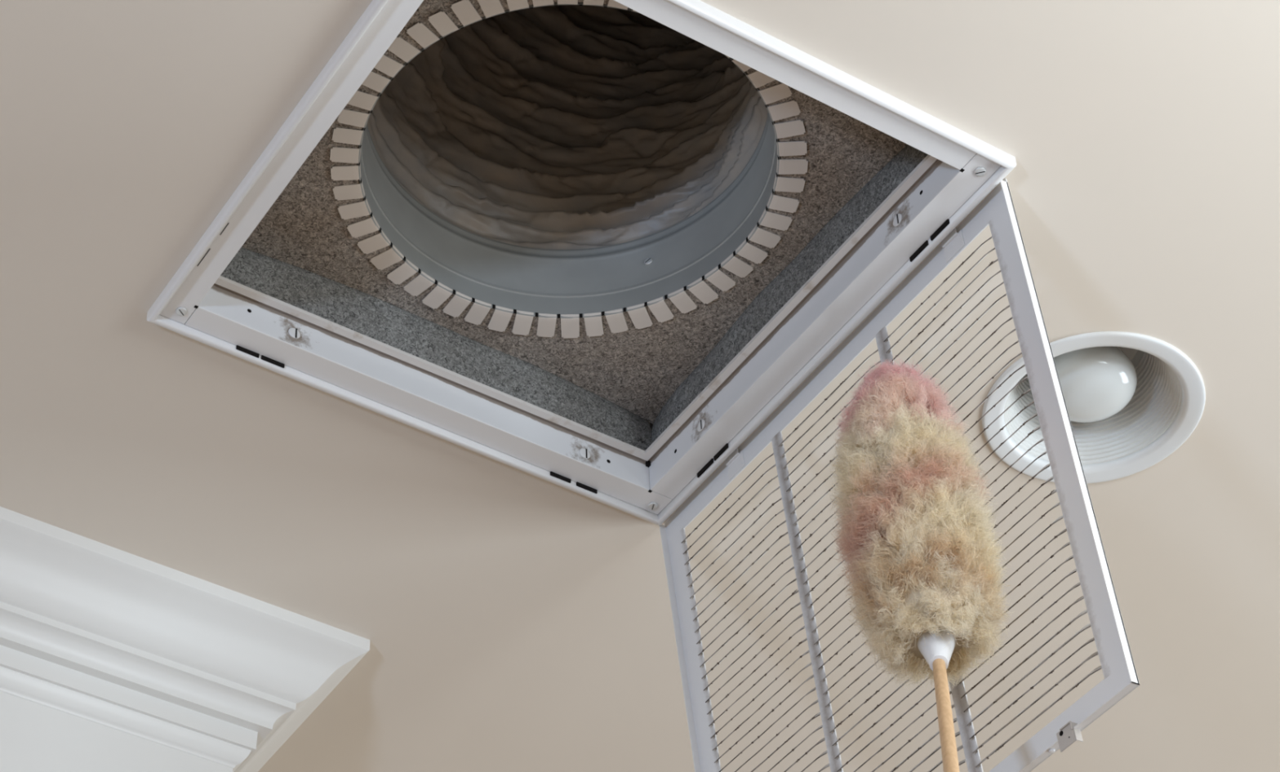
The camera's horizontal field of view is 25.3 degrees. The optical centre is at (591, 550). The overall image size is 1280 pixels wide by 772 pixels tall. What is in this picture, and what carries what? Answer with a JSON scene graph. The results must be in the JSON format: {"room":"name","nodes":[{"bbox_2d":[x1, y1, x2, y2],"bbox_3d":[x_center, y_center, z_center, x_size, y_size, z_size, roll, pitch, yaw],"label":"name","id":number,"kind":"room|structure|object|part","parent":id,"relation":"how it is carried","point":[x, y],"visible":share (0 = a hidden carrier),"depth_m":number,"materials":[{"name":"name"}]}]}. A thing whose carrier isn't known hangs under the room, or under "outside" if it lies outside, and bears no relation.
{"room":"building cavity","nodes":[
{"label":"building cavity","id":0,"kind":"room"},
{"bbox_2d":[0,691,232,771],"bbox_3d":[-1.151,0.796,2.733,1.231,1.601,0.952,21,-45,-25],"label":"cabinet","id":1,"kind":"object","parent":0,"point":[34,737],"depth_m":3.01,"materials":[{"name":"white paint"}]},
{"bbox_2d":[0,506,369,768],"bbox_3d":[-0.839,-0.034,2.886,1.338,0.152,0.108,21,-45,-25],"label":"trim","id":2,"kind":"structure","parent":1,"relation":"attached to","point":[91,630],"depth_m":3.07,"materials":[{"name":"white paint"}]},
{"bbox_2d":[232,651,368,771],"bbox_3d":[-0.576,0.432,3.450,0.108,0.152,1.059,21,-45,-25],"label":"trim","id":3,"kind":"structure","parent":1,"relation":"attached to","point":[268,742],"depth_m":3.22,"materials":[{"name":"white paint"}]},
{"bbox_2d":[0,0,1279,771],"bbox_3d":[-0.013,-0.076,2.999,7.000,0.022,6.000,21,-45,-25],"label":"ceiling","id":4,"kind":"structure","parent":0,"point":[513,620],"depth_m":2.95,"materials":[{"name":"paint"}]},
{"bbox_2d":[146,0,1139,771],"bbox_3d":[0.012,-0.076,2.552,0.662,0.625,0.604,21,-45,-25],"label":"ceiling vent","id":5,"kind":"object","parent":4,"relation":"in","point":[960,169],"visible":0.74,"depth_m":2.77,"materials":[{"name":"white metal"}]},
{"bbox_3d":[-0.262,-0.380,2.604,0.029,0.002,0.555,21,-45,-25],"label":"frame rail","id":6,"kind":"part","parent":5,"relation":"part of","materials":[{"name":"white metal"}]},
{"bbox_3d":[-0.157,-0.138,2.897,0.555,0.002,0.029,21,-45,-25],"label":"frame rail","id":7,"kind":"part","parent":5,"relation":"part of","materials":[{"name":"white metal"}]},
{"bbox_2d":[220,0,928,450],"bbox_3d":[-0.020,-0.355,2.759,0.600,0.092,0.593,21,-45,-25],"label":"box","id":8,"kind":"object","parent":5,"relation":"attached to","point":[628,387],"visible":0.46,"depth_m":2.90,"materials":[{"name":"grey fabric"}]},
{"bbox_2d":[329,0,808,338],"bbox_3d":[-0.023,-0.410,2.821,0.466,0.103,0.468,21,-45,-25],"label":"duct collar","id":9,"kind":"object","parent":8,"relation":"attached to","point":[570,286],"visible":0.82,"depth_m":2.92,"materials":[{"name":"silver metal"}]},
{"bbox_2d":[367,4,768,249],"bbox_3d":[0.181,-0.820,3.165,0.858,0.966,0.433,-1,-40,-1],"label":"flexible duct","id":10,"kind":"object","parent":9,"relation":"on","point":[559,126],"visible":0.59,"depth_m":3.08,"materials":[{"name":"grey metal"}]},
{"bbox_3d":[0.141,-0.055,2.944,0.008,0.010,0.164,21,-45,-25],"label":"blade","id":11,"kind":"part","parent":5,"relation":"part of","materials":[{"name":"metal"}]},
{"bbox_3d":[0.143,-0.044,2.936,0.008,0.010,0.164,20,-45,-26],"label":"blade","id":12,"kind":"part","parent":5,"relation":"part of","materials":[{"name":"metal"}]},
{"bbox_3d":[0.144,-0.032,2.927,0.008,0.010,0.164,22,-46,-24],"label":"blade","id":13,"kind":"part","parent":5,"relation":"part of","materials":[{"name":"metal"}]},
{"bbox_3d":[0.145,-0.021,2.918,0.009,0.010,0.164,20,-45,-26],"label":"blade","id":14,"kind":"part","parent":5,"relation":"part of","materials":[{"name":"metal"}]},
{"bbox_3d":[0.147,-0.009,2.909,0.008,0.010,0.164,21,-45,-25],"label":"blade","id":15,"kind":"part","parent":5,"relation":"part of","materials":[{"name":"metal"}]},
{"bbox_3d":[0.148,0.002,2.901,0.008,0.010,0.164,21,-45,-25],"label":"blade","id":16,"kind":"part","parent":5,"relation":"part of","materials":[{"name":"metal"}]},
{"bbox_3d":[0.150,0.014,2.892,0.009,0.010,0.164,22,-46,-25],"label":"blade","id":17,"kind":"part","parent":5,"relation":"part of","materials":[{"name":"metal"}]},
{"bbox_3d":[0.151,0.025,2.883,0.008,0.010,0.164,22,-46,-24],"label":"blade","id":18,"kind":"part","parent":5,"relation":"part of","materials":[{"name":"metal"}]},
{"bbox_3d":[0.153,0.037,2.874,0.009,0.010,0.164,21,-45,-25],"label":"blade","id":19,"kind":"part","parent":5,"relation":"part of","materials":[{"name":"metal"}]},
{"bbox_3d":[0.154,0.048,2.866,0.008,0.010,0.164,21,-45,-25],"label":"blade","id":20,"kind":"part","parent":5,"relation":"part of","materials":[{"name":"metal"}]},
{"bbox_3d":[0.156,0.060,2.857,0.008,0.010,0.164,21,-45,-25],"label":"blade","id":21,"kind":"part","parent":5,"relation":"part of","materials":[{"name":"metal"}]},
{"bbox_3d":[0.157,0.071,2.848,0.008,0.010,0.164,22,-46,-24],"label":"blade","id":22,"kind":"part","parent":5,"relation":"part of","materials":[{"name":"metal"}]},
{"bbox_3d":[0.159,0.083,2.839,0.008,0.010,0.164,22,-46,-24],"label":"blade","id":23,"kind":"part","parent":5,"relation":"part of","materials":[{"name":"metal"}]},
{"bbox_3d":[0.160,0.094,2.830,0.008,0.010,0.164,21,-45,-25],"label":"blade","id":24,"kind":"part","parent":5,"relation":"part of","materials":[{"name":"metal"}]},
{"bbox_3d":[0.161,0.106,2.822,0.008,0.010,0.164,21,-45,-26],"label":"blade","id":25,"kind":"part","parent":5,"relation":"part of","materials":[{"name":"metal"}]},
{"bbox_3d":[0.163,0.117,2.813,0.009,0.010,0.164,21,-45,-25],"label":"blade","id":26,"kind":"part","parent":5,"relation":"part of","materials":[{"name":"metal"}]},
{"bbox_3d":[0.164,0.129,2.804,0.009,0.011,0.164,22,-46,-24],"label":"blade","id":27,"kind":"part","parent":5,"relation":"part of","materials":[{"name":"grey metal"}]},
{"bbox_3d":[0.166,0.140,2.796,0.009,0.010,0.164,22,-45,-25],"label":"blade","id":28,"kind":"part","parent":5,"relation":"part of","materials":[{"name":"metal"}]},
{"bbox_3d":[0.167,0.152,2.787,0.009,0.010,0.164,21,-45,-25],"label":"blade","id":29,"kind":"part","parent":5,"relation":"part of","materials":[{"name":"metal"}]},
{"bbox_3d":[0.169,0.163,2.778,0.009,0.010,0.164,21,-45,-26],"label":"blade","id":30,"kind":"part","parent":5,"relation":"part of","materials":[{"name":"metal"}]},
{"bbox_3d":[0.170,0.175,2.769,0.009,0.010,0.164,22,-46,-25],"label":"blade","id":31,"kind":"part","parent":5,"relation":"part of","materials":[{"name":"metal"}]},
{"bbox_3d":[0.172,0.186,2.760,0.009,0.011,0.164,22,-46,-25],"label":"blade","id":32,"kind":"part","parent":5,"relation":"part of","materials":[{"name":"grey metal"}]},
{"bbox_3d":[0.173,0.198,2.752,0.008,0.010,0.164,21,-45,-26],"label":"blade","id":33,"kind":"part","parent":5,"relation":"part of","materials":[{"name":"metal"}]},
{"bbox_3d":[0.117,-0.455,2.530,0.555,0.002,0.029,21,-45,-25],"label":"frame rail","id":34,"kind":"part","parent":5,"relation":"part of","materials":[{"name":"white metal"}]},
{"bbox_3d":[0.174,0.209,2.743,0.009,0.010,0.164,22,-46,-24],"label":"blade","id":35,"kind":"part","parent":5,"relation":"part of","materials":[{"name":"metal"}]},
{"bbox_3d":[0.176,0.221,2.734,0.009,0.011,0.164,21,-45,-25],"label":"blade","id":36,"kind":"part","parent":5,"relation":"part of","materials":[{"name":"grey metal"}]},
{"bbox_3d":[0.241,-0.106,2.797,0.008,0.010,0.164,20,-45,-26],"label":"blade","id":37,"kind":"part","parent":5,"relation":"part of","materials":[{"name":"metal"}]},
{"bbox_3d":[0.244,-0.084,2.780,0.009,0.010,0.164,21,-45,-25],"label":"blade","id":38,"kind":"part","parent":5,"relation":"part of","materials":[{"name":"metal"}]},
{"bbox_3d":[0.243,-0.095,2.788,0.008,0.010,0.164,20,-45,-26],"label":"blade","id":39,"kind":"part","parent":5,"relation":"part of","materials":[{"name":"metal"}]},
{"bbox_3d":[0.177,0.232,2.725,0.009,0.011,0.164,22,-45,-25],"label":"blade","id":40,"kind":"part","parent":5,"relation":"part of","materials":[{"name":"grey metal"}]},
{"bbox_3d":[0.246,-0.072,2.771,0.008,0.010,0.164,22,-46,-24],"label":"blade","id":41,"kind":"part","parent":5,"relation":"part of","materials":[{"name":"metal"}]},
{"bbox_3d":[0.240,-0.118,2.806,0.009,0.011,0.164,21,-45,-25],"label":"blade","id":42,"kind":"part","parent":5,"relation":"part of","materials":[{"name":"grey metal"}]},
{"bbox_3d":[0.249,-0.049,2.753,0.008,0.010,0.164,20,-45,-26],"label":"blade","id":43,"kind":"part","parent":5,"relation":"part of","materials":[{"name":"metal"}]},
{"bbox_3d":[0.247,-0.060,2.762,0.009,0.010,0.164,22,-45,-25],"label":"blade","id":44,"kind":"part","parent":5,"relation":"part of","materials":[{"name":"metal"}]},
{"bbox_3d":[0.239,-0.130,2.815,0.009,0.010,0.164,21,-45,-25],"label":"blade","id":45,"kind":"part","parent":5,"relation":"part of","materials":[{"name":"metal"}]},
{"bbox_3d":[0.252,-0.026,2.736,0.008,0.010,0.164,22,-45,-25],"label":"blade","id":46,"kind":"part","parent":5,"relation":"part of","materials":[{"name":"metal"}]},
{"bbox_3d":[0.250,-0.037,2.745,0.008,0.010,0.164,21,-45,-25],"label":"blade","id":47,"kind":"part","parent":5,"relation":"part of","materials":[{"name":"metal"}]},
{"bbox_3d":[0.253,-0.015,2.727,0.008,0.010,0.164,21,-45,-26],"label":"blade","id":48,"kind":"part","parent":5,"relation":"part of","materials":[{"name":"metal"}]},
{"bbox_3d":[0.179,0.244,2.717,0.009,0.010,0.164,22,-46,-24],"label":"blade","id":49,"kind":"part","parent":5,"relation":"part of","materials":[{"name":"metal"}]},
{"bbox_3d":[0.255,-0.003,2.718,0.008,0.010,0.164,23,-46,-24],"label":"blade","id":50,"kind":"part","parent":5,"relation":"part of","materials":[{"name":"metal"}]},
{"bbox_3d":[0.223,-0.212,2.822,0.029,0.002,0.555,21,-45,-25],"label":"frame rail","id":51,"kind":"part","parent":5,"relation":"part of","materials":[{"name":"white metal"}]},
{"bbox_3d":[0.256,0.009,2.710,0.008,0.010,0.164,21,-45,-26],"label":"blade","id":52,"kind":"part","parent":5,"relation":"part of","materials":[{"name":"metal"}]},
{"bbox_3d":[0.236,-0.152,2.832,0.009,0.010,0.164,21,-45,-25],"label":"blade","id":53,"kind":"part","parent":5,"relation":"part of","materials":[{"name":"metal"}]},
{"bbox_3d":[0.237,-0.141,2.824,0.008,0.010,0.164,21,-45,-25],"label":"blade","id":54,"kind":"part","parent":5,"relation":"part of","materials":[{"name":"metal"}]},
{"bbox_3d":[0.257,0.020,2.701,0.008,0.010,0.164,20,-45,-26],"label":"blade","id":55,"kind":"part","parent":5,"relation":"part of","materials":[{"name":"metal"}]},
{"bbox_3d":[0.259,0.032,2.692,0.009,0.010,0.164,21,-45,-25],"label":"blade","id":56,"kind":"part","parent":5,"relation":"part of","materials":[{"name":"metal"}]},
{"bbox_3d":[0.260,0.043,2.683,0.009,0.010,0.164,22,-45,-25],"label":"blade","id":57,"kind":"part","parent":5,"relation":"part of","materials":[{"name":"metal"}]},
{"bbox_3d":[0.262,0.054,2.675,0.009,0.010,0.164,22,-45,-25],"label":"blade","id":58,"kind":"part","parent":5,"relation":"part of","materials":[{"name":"metal"}]},
{"bbox_3d":[0.263,0.066,2.666,0.008,0.010,0.164,23,-46,-24],"label":"blade","id":59,"kind":"part","parent":5,"relation":"part of","materials":[{"name":"metal"}]},
{"bbox_3d":[0.265,0.077,2.657,0.008,0.010,0.164,23,-46,-24],"label":"blade","id":60,"kind":"part","parent":5,"relation":"part of","materials":[{"name":"metal"}]},
{"bbox_3d":[0.266,0.089,2.648,0.009,0.010,0.164,21,-45,-25],"label":"blade","id":61,"kind":"part","parent":5,"relation":"part of","materials":[{"name":"metal"}]},
{"bbox_3d":[0.268,0.101,2.640,0.009,0.010,0.164,22,-45,-25],"label":"blade","id":62,"kind":"part","parent":5,"relation":"part of","materials":[{"name":"metal"}]},
{"bbox_3d":[0.269,0.112,2.631,0.008,0.010,0.164,21,-45,-25],"label":"blade","id":63,"kind":"part","parent":5,"relation":"part of","materials":[{"name":"metal"}]},
{"bbox_3d":[0.270,0.123,2.622,0.008,0.010,0.164,21,-45,-25],"label":"blade","id":64,"kind":"part","parent":5,"relation":"part of","materials":[{"name":"metal"}]},
{"bbox_3d":[0.272,0.135,2.613,0.009,0.010,0.164,20,-45,-26],"label":"blade","id":65,"kind":"part","parent":5,"relation":"part of","materials":[{"name":"metal"}]},
{"bbox_3d":[0.273,0.146,2.604,0.008,0.010,0.164,21,-45,-25],"label":"blade","id":66,"kind":"part","parent":5,"relation":"part of","materials":[{"name":"metal"}]},
{"bbox_3d":[0.275,0.158,2.596,0.009,0.011,0.164,21,-45,-25],"label":"blade","id":67,"kind":"part","parent":5,"relation":"part of","materials":[{"name":"grey metal"}]},
{"bbox_3d":[0.262,0.040,2.682,0.053,0.577,0.579,21,-45,-25],"label":"grille door","id":68,"kind":"part","parent":5,"relation":"part of","materials":[{"name":"metal"}]},
{"bbox_3d":[0.276,0.170,2.587,0.008,0.010,0.164,22,-46,-24],"label":"blade","id":69,"kind":"part","parent":5,"relation":"part of","materials":[{"name":"metal"}]},
{"bbox_3d":[0.278,0.181,2.578,0.009,0.010,0.164,22,-45,-25],"label":"blade","id":70,"kind":"part","parent":5,"relation":"part of","materials":[{"name":"metal"}]},
{"bbox_3d":[0.279,0.193,2.570,0.009,0.010,0.164,20,-45,-26],"label":"blade","id":71,"kind":"part","parent":5,"relation":"part of","materials":[{"name":"metal"}]},
{"bbox_3d":[0.281,0.204,2.561,0.008,0.010,0.164,21,-45,-26],"label":"blade","id":72,"kind":"part","parent":5,"relation":"part of","materials":[{"name":"metal"}]},
{"bbox_3d":[0.331,-0.251,2.719,0.008,0.010,0.164,21,-45,-26],"label":"blade","id":73,"kind":"part","parent":5,"relation":"part of","materials":[{"name":"metal"}]},
{"bbox_3d":[0.332,-0.239,2.711,0.008,0.010,0.164,22,-45,-25],"label":"blade","id":74,"kind":"part","parent":5,"relation":"part of","materials":[{"name":"metal"}]},
{"bbox_3d":[0.334,-0.228,2.702,0.008,0.010,0.164,21,-45,-26],"label":"blade","id":75,"kind":"part","parent":5,"relation":"part of","materials":[{"name":"metal"}]},
{"bbox_3d":[0.282,0.215,2.552,0.009,0.010,0.164,21,-45,-26],"label":"blade","id":76,"kind":"part","parent":5,"relation":"part of","materials":[{"name":"metal"}]},
{"bbox_3d":[0.335,-0.216,2.693,0.008,0.010,0.164,22,-45,-25],"label":"blade","id":77,"kind":"part","parent":5,"relation":"part of","materials":[{"name":"metal"}]},
{"bbox_3d":[0.337,-0.204,2.684,0.009,0.010,0.164,22,-46,-24],"label":"blade","id":78,"kind":"part","parent":5,"relation":"part of","materials":[{"name":"grey metal"}]},
{"bbox_3d":[0.283,0.227,2.543,0.009,0.010,0.164,22,-46,-24],"label":"blade","id":79,"kind":"part","parent":5,"relation":"part of","materials":[{"name":"metal"}]},
{"bbox_3d":[0.338,-0.193,2.675,0.008,0.010,0.164,22,-46,-25],"label":"blade","id":80,"kind":"part","parent":5,"relation":"part of","materials":[{"name":"metal"}]},
{"bbox_3d":[0.340,-0.181,2.667,0.008,0.010,0.164,20,-45,-26],"label":"blade","id":81,"kind":"part","parent":5,"relation":"part of","materials":[{"name":"metal"}]},
{"bbox_3d":[0.341,-0.170,2.658,0.008,0.010,0.164,22,-45,-25],"label":"blade","id":82,"kind":"part","parent":5,"relation":"part of","materials":[{"name":"metal"}]},
{"bbox_3d":[0.342,-0.159,2.649,0.008,0.010,0.164,22,-45,-25],"label":"blade","id":83,"kind":"part","parent":5,"relation":"part of","materials":[{"name":"metal"}]},
{"bbox_3d":[0.344,-0.147,2.640,0.008,0.010,0.164,23,-46,-24],"label":"blade","id":84,"kind":"part","parent":5,"relation":"part of","materials":[{"name":"metal"}]},
{"bbox_3d":[0.345,-0.136,2.632,0.008,0.010,0.164,23,-46,-24],"label":"blade","id":85,"kind":"part","parent":5,"relation":"part of","materials":[{"name":"metal"}]},
{"bbox_3d":[0.347,-0.124,2.623,0.008,0.010,0.164,22,-46,-24],"label":"blade","id":86,"kind":"part","parent":5,"relation":"part of","materials":[{"name":"metal"}]},
{"bbox_3d":[0.348,-0.113,2.614,0.008,0.010,0.164,22,-45,-25],"label":"blade","id":87,"kind":"part","parent":5,"relation":"part of","materials":[{"name":"metal"}]},
{"bbox_3d":[0.350,-0.101,2.606,0.008,0.010,0.164,21,-45,-25],"label":"blade","id":88,"kind":"part","parent":5,"relation":"part of","materials":[{"name":"metal"}]},
{"bbox_3d":[0.351,-0.089,2.597,0.009,0.010,0.164,21,-45,-26],"label":"blade","id":89,"kind":"part","parent":5,"relation":"part of","materials":[{"name":"grey metal"}]},
{"bbox_3d":[0.352,-0.078,2.588,0.008,0.010,0.164,21,-45,-25],"label":"blade","id":90,"kind":"part","parent":5,"relation":"part of","materials":[{"name":"metal"}]},
{"bbox_3d":[0.354,-0.067,2.579,0.008,0.010,0.164,20,-45,-26],"label":"blade","id":91,"kind":"part","parent":5,"relation":"part of","materials":[{"name":"metal"}]},
{"bbox_3d":[0.355,-0.055,2.570,0.008,0.010,0.164,22,-46,-24],"label":"blade","id":92,"kind":"part","parent":5,"relation":"part of","materials":[{"name":"metal"}]},
{"bbox_3d":[0.357,-0.043,2.562,0.009,0.010,0.164,23,-46,-24],"label":"blade","id":93,"kind":"part","parent":5,"relation":"part of","materials":[{"name":"grey metal"}]},
{"bbox_3d":[0.370,0.060,2.483,0.008,0.010,0.164,22,-45,-25],"label":"blade","id":94,"kind":"part","parent":5,"relation":"part of","materials":[{"name":"metal"}]},
{"bbox_3d":[0.371,0.071,2.474,0.008,0.010,0.164,22,-45,-25],"label":"blade","id":95,"kind":"part","parent":5,"relation":"part of","materials":[{"name":"metal"}]},
{"bbox_3d":[0.358,-0.032,2.553,0.008,0.010,0.164,20,-45,-26],"label":"blade","id":96,"kind":"part","parent":5,"relation":"part of","materials":[{"name":"metal"}]},
{"bbox_3d":[0.373,0.083,2.465,0.008,0.010,0.164,22,-46,-25],"label":"blade","id":97,"kind":"part","parent":5,"relation":"part of","materials":[{"name":"metal"}]},
{"bbox_3d":[0.360,-0.021,2.544,0.008,0.010,0.164,21,-45,-25],"label":"blade","id":98,"kind":"part","parent":5,"relation":"part of","materials":[{"name":"metal"}]},
{"bbox_3d":[0.374,0.095,2.457,0.008,0.010,0.164,21,-45,-26],"label":"blade","id":99,"kind":"part","parent":5,"relation":"part of","materials":[{"name":"metal"}]},
{"bbox_3d":[0.361,-0.009,2.535,0.008,0.010,0.164,22,-45,-25],"label":"blade","id":100,"kind":"part","parent":5,"relation":"part of","materials":[{"name":"metal"}]},
{"bbox_3d":[0.376,0.106,2.448,0.008,0.010,0.164,21,-45,-26],"label":"blade","id":101,"kind":"part","parent":5,"relation":"part of","materials":[{"name":"metal"}]},
{"bbox_3d":[0.363,0.003,2.527,0.009,0.010,0.164,22,-46,-24],"label":"blade","id":102,"kind":"part","parent":5,"relation":"part of","materials":[{"name":"grey metal"}]},
{"bbox_3d":[0.377,0.117,2.439,0.008,0.010,0.164,23,-46,-24],"label":"blade","id":103,"kind":"part","parent":5,"relation":"part of","materials":[{"name":"metal"}]},
{"bbox_3d":[0.364,0.014,2.518,0.009,0.010,0.164,21,-45,-26],"label":"blade","id":104,"kind":"part","parent":5,"relation":"part of","materials":[{"name":"grey metal"}]},
{"bbox_3d":[0.365,0.025,2.509,0.008,0.010,0.164,22,-45,-25],"label":"blade","id":105,"kind":"part","parent":5,"relation":"part of","materials":[{"name":"metal"}]},
{"bbox_3d":[0.367,0.037,2.500,0.008,0.010,0.164,22,-46,-24],"label":"blade","id":106,"kind":"part","parent":5,"relation":"part of","materials":[{"name":"metal"}]},
{"bbox_3d":[0.379,0.129,2.430,0.008,0.010,0.164,22,-45,-25],"label":"blade","id":107,"kind":"part","parent":5,"relation":"part of","materials":[{"name":"metal"}]},
{"bbox_3d":[0.368,0.049,2.492,0.008,0.010,0.164,22,-46,-24],"label":"blade","id":108,"kind":"part","parent":5,"relation":"part of","materials":[{"name":"metal"}]},
{"bbox_3d":[0.380,0.141,2.421,0.008,0.010,0.164,22,-45,-25],"label":"blade","id":109,"kind":"part","parent":5,"relation":"part of","materials":[{"name":"metal"}]},
{"bbox_2d":[982,331,1205,484],"bbox_3d":[0.513,-0.181,2.951,0.228,0.102,0.228,21,-45,-25],"label":"recessed light","id":110,"kind":"object","parent":4,"relation":"in","point":[1132,400],"visible":0.7,"depth_m":2.95,"materials":[{"name":"white metal"}]},
{"bbox_3d":[0.513,-0.186,2.955,0.100,0.088,0.100,21,-45,-25],"label":"bulb","id":111,"kind":"part","parent":110,"relation":"part of","materials":[{"name":"white glass"}]},
{"bbox_2d":[826,355,1013,771],"bbox_3d":[0.247,0.114,2.246,0.153,0.906,0.362,-17,-42,17],"label":"duster","id":112,"kind":"object","parent":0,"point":[916,535],"visible":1,"depth_m":2.43,"materials":[{"name":"fabric"}]},
{"bbox_3d":[0.272,0.202,2.119,0.012,0.606,0.313,-8,-40,7],"label":"handle","id":113,"kind":"part","parent":112,"relation":"part of","materials":[{"name":"brown wood"}]}
]}

